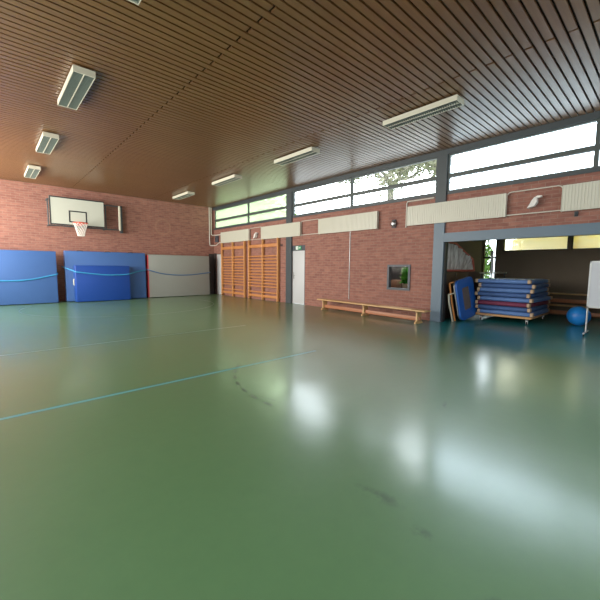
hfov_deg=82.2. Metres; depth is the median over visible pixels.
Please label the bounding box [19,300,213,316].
floor marking
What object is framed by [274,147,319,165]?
ceiling light
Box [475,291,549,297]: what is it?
mat
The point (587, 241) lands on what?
window
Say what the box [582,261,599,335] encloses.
whiteboard
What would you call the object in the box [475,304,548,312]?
mat
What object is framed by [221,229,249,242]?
radiator
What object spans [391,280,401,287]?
carton
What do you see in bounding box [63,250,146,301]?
mat
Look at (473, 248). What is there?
wall
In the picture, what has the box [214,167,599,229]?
sill
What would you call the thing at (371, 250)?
wall
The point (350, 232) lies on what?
conduit
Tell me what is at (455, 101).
ceiling light
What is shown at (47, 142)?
ceiling light
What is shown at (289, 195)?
column
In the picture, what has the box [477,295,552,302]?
mat
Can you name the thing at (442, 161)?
column
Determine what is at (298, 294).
door
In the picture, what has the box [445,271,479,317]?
cabinet
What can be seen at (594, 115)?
beam
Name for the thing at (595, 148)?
window
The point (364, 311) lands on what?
bench
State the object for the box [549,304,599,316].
bench
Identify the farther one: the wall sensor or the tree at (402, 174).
the tree at (402, 174)
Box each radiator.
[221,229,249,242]
[261,222,301,239]
[318,211,378,233]
[407,193,507,225]
[560,180,599,211]
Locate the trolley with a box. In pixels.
[475,312,548,324]
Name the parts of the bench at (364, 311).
leg, leg, seat, leg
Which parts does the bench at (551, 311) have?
seat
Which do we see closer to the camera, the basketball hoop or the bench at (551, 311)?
the bench at (551, 311)
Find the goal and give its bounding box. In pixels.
[447,242,474,271]
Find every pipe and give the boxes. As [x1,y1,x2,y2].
[209,207,209,243]
[405,197,434,227]
[506,210,560,215]
[507,185,561,194]
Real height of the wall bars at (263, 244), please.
2.530 m
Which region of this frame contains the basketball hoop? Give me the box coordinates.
[45,195,122,235]
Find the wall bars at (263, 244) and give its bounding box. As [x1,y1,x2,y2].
[248,238,279,301]
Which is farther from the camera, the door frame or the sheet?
the sheet
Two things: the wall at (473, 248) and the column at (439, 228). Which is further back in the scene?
the wall at (473, 248)
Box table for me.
[479,272,506,308]
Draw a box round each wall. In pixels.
[0,179,218,300]
[214,171,599,319]
[450,241,481,299]
[479,236,599,318]
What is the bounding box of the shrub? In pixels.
[484,240,494,278]
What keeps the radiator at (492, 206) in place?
attached to the wall at (371, 250)
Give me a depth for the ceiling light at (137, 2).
3.73 m
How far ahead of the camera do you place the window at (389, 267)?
9.84 m
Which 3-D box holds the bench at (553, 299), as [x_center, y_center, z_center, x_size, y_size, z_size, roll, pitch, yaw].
[8.534,0.052,9.370,0.300,0.345,4.000,-4,7,-42]
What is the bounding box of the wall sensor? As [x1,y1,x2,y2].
[527,195,542,208]
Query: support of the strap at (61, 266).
attached to the mat at (135, 261)
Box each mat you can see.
[0,250,58,304]
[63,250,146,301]
[73,265,130,301]
[145,254,209,297]
[475,278,549,283]
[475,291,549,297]
[475,300,549,307]
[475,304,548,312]
[477,287,548,293]
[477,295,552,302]
[477,308,549,316]
[479,283,549,288]
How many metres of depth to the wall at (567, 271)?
10.51 m
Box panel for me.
[209,253,216,293]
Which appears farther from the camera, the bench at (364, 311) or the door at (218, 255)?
the door at (218, 255)
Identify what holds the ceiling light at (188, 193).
attached to the ceiling
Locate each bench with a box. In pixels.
[317,298,430,323]
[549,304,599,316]
[550,292,586,303]
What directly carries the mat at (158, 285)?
on the floor at (393, 458)
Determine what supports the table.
on the floor at (393, 458)
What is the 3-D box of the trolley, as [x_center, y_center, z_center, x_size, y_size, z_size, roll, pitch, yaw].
[5.843,0.439,9.462,1.720,0.199,1.300,-4,7,-42]
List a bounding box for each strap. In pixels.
[0,272,57,281]
[61,266,145,275]
[146,269,209,275]
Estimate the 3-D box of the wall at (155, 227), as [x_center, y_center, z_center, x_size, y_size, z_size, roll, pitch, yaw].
[-8.220,-2.227,14.270,10.700,4.360,0.300,-4,7,-42]
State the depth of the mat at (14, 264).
12.01 m
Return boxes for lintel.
[444,222,599,241]
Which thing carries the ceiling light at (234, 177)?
attached to the ceiling
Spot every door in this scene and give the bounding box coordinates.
[217,254,220,293]
[292,245,304,304]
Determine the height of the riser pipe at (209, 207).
1.827 m
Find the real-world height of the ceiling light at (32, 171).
0.118 m
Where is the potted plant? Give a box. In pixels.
[400,267,407,287]
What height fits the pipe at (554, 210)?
0.022 m
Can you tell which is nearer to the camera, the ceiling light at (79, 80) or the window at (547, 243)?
the ceiling light at (79, 80)
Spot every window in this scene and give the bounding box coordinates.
[215,193,285,227]
[292,157,436,215]
[387,265,410,290]
[447,118,599,190]
[482,240,496,278]
[503,236,568,250]
[572,235,599,248]
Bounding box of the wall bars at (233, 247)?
[221,241,246,297]
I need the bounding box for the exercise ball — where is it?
[566,306,590,325]
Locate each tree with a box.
[219,196,297,226]
[332,156,454,199]
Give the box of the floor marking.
[0,350,314,419]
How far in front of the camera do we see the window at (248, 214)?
15.07 m
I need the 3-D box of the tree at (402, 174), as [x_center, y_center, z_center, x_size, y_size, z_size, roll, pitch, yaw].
[4.742,-4.872,19.162,6.657,9.065,7.584,-4,7,-42]
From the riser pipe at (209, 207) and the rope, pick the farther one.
the riser pipe at (209, 207)
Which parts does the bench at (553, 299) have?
seat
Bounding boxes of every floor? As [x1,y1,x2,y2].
[0,294,599,599]
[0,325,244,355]
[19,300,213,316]
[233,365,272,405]
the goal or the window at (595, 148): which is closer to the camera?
the window at (595, 148)
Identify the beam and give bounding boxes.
[213,111,599,210]
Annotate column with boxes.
[286,192,292,302]
[430,222,445,321]
[435,154,448,202]
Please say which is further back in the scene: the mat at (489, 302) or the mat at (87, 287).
the mat at (87, 287)
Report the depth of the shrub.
14.86 m
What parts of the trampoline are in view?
leg, leg, frame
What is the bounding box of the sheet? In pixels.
[490,251,493,271]
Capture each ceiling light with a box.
[24,165,40,178]
[36,131,58,153]
[57,64,95,109]
[128,0,140,4]
[172,191,194,199]
[212,174,241,185]
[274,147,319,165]
[383,94,464,129]
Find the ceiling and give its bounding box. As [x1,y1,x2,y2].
[0,0,599,207]
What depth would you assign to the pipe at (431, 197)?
9.35 m
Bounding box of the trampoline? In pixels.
[448,277,476,321]
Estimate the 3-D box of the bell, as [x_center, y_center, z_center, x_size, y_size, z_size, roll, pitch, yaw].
[2.645,-2.162,9.739,0.109,0.230,0.167,-4,7,-42]
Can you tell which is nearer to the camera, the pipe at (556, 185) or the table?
the pipe at (556, 185)
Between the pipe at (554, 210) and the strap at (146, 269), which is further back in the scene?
the strap at (146, 269)
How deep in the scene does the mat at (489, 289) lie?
8.81 m
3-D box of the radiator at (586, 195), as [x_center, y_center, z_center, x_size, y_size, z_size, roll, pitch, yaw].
[6.053,-1.929,5.990,0.118,0.510,2.412,-4,7,-42]
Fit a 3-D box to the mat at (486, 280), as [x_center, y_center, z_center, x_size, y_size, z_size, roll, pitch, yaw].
[5.807,-0.526,9.375,1.744,0.113,1.284,-4,7,-41]
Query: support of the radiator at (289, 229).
attached to the wall at (371, 250)
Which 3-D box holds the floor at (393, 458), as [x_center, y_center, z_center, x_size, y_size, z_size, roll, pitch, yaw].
[-0.531,0.610,9.155,14.900,0.200,18.600,-4,7,-42]
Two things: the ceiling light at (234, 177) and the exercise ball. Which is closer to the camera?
the exercise ball
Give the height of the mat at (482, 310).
0.113 m
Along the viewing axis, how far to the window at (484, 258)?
12.04 m
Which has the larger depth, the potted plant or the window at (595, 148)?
the potted plant
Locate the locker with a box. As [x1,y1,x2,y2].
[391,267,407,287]
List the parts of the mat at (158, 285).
panel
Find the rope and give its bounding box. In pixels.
[483,240,489,257]
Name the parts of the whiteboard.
leg, board frame, panel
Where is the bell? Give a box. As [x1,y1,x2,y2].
[390,219,395,227]
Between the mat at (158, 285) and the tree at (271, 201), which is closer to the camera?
the mat at (158, 285)
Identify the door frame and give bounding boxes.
[441,242,447,321]
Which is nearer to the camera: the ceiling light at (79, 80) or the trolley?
the ceiling light at (79, 80)
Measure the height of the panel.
2.060 m
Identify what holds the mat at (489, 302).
on the mat at (485, 306)
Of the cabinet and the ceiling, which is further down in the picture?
the cabinet
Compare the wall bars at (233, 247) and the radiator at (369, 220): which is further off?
the wall bars at (233, 247)
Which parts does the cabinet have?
door, door, door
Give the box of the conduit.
[348,232,350,298]
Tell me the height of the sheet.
0.699 m
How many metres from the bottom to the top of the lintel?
0.220 m
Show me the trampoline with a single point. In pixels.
(464, 292)
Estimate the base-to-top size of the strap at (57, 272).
0.333 m
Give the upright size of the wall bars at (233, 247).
2.530 m
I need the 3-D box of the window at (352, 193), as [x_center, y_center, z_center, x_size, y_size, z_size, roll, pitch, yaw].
[1.639,-3.396,10.868,0.087,0.900,5.616,-4,7,-42]
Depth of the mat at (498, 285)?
8.79 m

